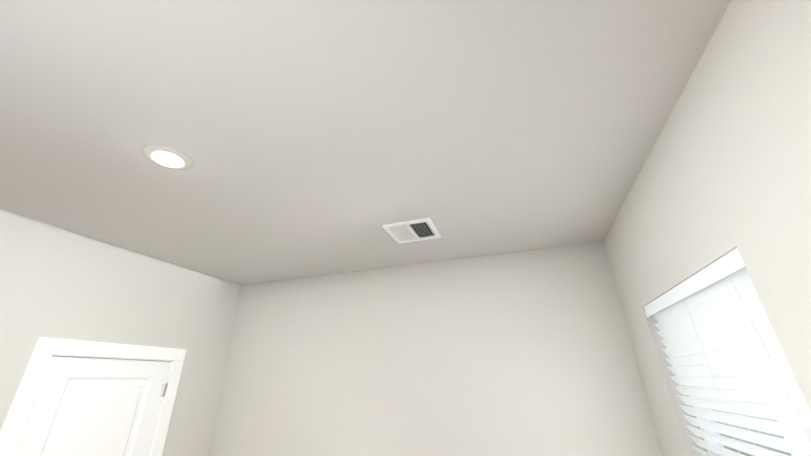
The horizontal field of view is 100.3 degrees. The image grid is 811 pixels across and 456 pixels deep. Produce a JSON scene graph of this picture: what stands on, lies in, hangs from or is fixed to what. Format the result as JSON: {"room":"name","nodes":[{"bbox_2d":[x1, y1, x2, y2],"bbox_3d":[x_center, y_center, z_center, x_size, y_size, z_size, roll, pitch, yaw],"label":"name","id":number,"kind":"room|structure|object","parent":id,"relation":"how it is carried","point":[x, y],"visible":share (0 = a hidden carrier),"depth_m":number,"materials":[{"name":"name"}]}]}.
{"room":"empty bedroom","nodes":[
{"label":"empty bedroom","id":0,"kind":"room"},
{"bbox_2d":[0,208,240,455],"bbox_3d":[-2.011,1.492,2.037,0.140,2.788,1.911,-9,-25,16],"label":"wall","id":1,"kind":"structure","parent":0,"point":[58,282],"depth_m":2.34,"materials":[{"name":"beige paint"}]},
{"bbox_2d":[13,356,170,455],"bbox_3d":[-1.949,1.826,1.898,0.171,2.032,0.763,-9,-25,16],"label":"closet door","id":2,"kind":"structure","parent":1,"relation":"in","point":[93,407],"depth_m":2.14,"materials":[{"name":"white painted wood"},{"name":"satin nickel"}]},
{"bbox_2d":[0,337,186,455],"bbox_3d":[-1.996,1.831,1.914,0.140,2.069,0.804,-9,-25,16],"label":"door frame","id":3,"kind":"structure","parent":1,"relation":"attached to","point":[129,359],"depth_m":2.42,"materials":[{"name":"white wood"}]},
{"bbox_2d":[160,383,167,396],"bbox_3d":[-1.807,1.903,2.254,0.019,1.587,0.065,-9,-25,16],"label":"closet jamb hinges","id":4,"kind":"object","parent":1,"relation":"attached to","point":[163,390],"visible":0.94,"depth_m":2.55,"materials":[{"name":"grey metal"}]},
{"bbox_2d":[0,0,730,284],"bbox_3d":[-1.259,-0.610,0.927,4.325,0.100,5.253,-9,-25,16],"label":"ceiling","id":5,"kind":"structure","parent":0,"point":[311,138],"depth_m":1.29,"materials":[{"name":"paint"}]},
{"bbox_2d":[142,144,192,169],"bbox_3d":[-1.038,-0.302,1.481,0.187,0.012,0.187,-9,-25,16],"label":"recessed light","id":6,"kind":"object","parent":5,"relation":"in","point":[167,157],"visible":1,"depth_m":1.47,"materials":[{"name":"white plastic"}]},
{"bbox_2d":[382,217,440,243],"bbox_3d":[0.050,0.024,2.246,0.310,0.014,0.310,-9,-25,16],"label":"ceiling vent","id":7,"kind":"object","parent":5,"relation":"in","point":[413,230],"visible":1,"depth_m":2.23,"materials":[{"name":"white plastic"}]},
{"bbox_2d":[209,241,662,455],"bbox_3d":[-0.484,1.701,2.566,4.185,2.788,0.140,-9,-25,16],"label":"wall","id":8,"kind":"structure","parent":0,"point":[526,353],"depth_m":2.54,"materials":[{"name":"beige paint"}]},
{"bbox_2d":[603,0,810,455],"bbox_3d":[0.951,0.641,0.284,0.140,2.788,3.993,-9,-25,16],"label":"wall","id":9,"kind":"structure","parent":0,"point":[725,169],"depth_m":0.98,"materials":[{"name":"beige paint"}]},
{"bbox_2d":[644,248,810,455],"bbox_3d":[1.211,0.873,1.175,0.077,1.377,0.992,-9,-25,16],"label":"window blind","id":10,"kind":"object","parent":9,"relation":"attached to","point":[713,324],"visible":0.75,"depth_m":1.21,"materials":[{"name":"white plastic"}]},
{"bbox_2d":[690,374,808,455],"bbox_3d":[1.285,0.859,1.153,0.063,1.375,1.000,-9,-25,16],"label":"window unit","id":11,"kind":"structure","parent":9,"relation":"in","point":[717,444],"depth_m":1.57,"materials":[{"name":"white plastic"}]},
{"label":"outside","id":12,"kind":"structure","parent":0,"visible":0},
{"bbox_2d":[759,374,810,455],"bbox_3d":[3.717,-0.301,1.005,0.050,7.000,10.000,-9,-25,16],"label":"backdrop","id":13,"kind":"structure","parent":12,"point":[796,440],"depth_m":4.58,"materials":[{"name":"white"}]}
]}

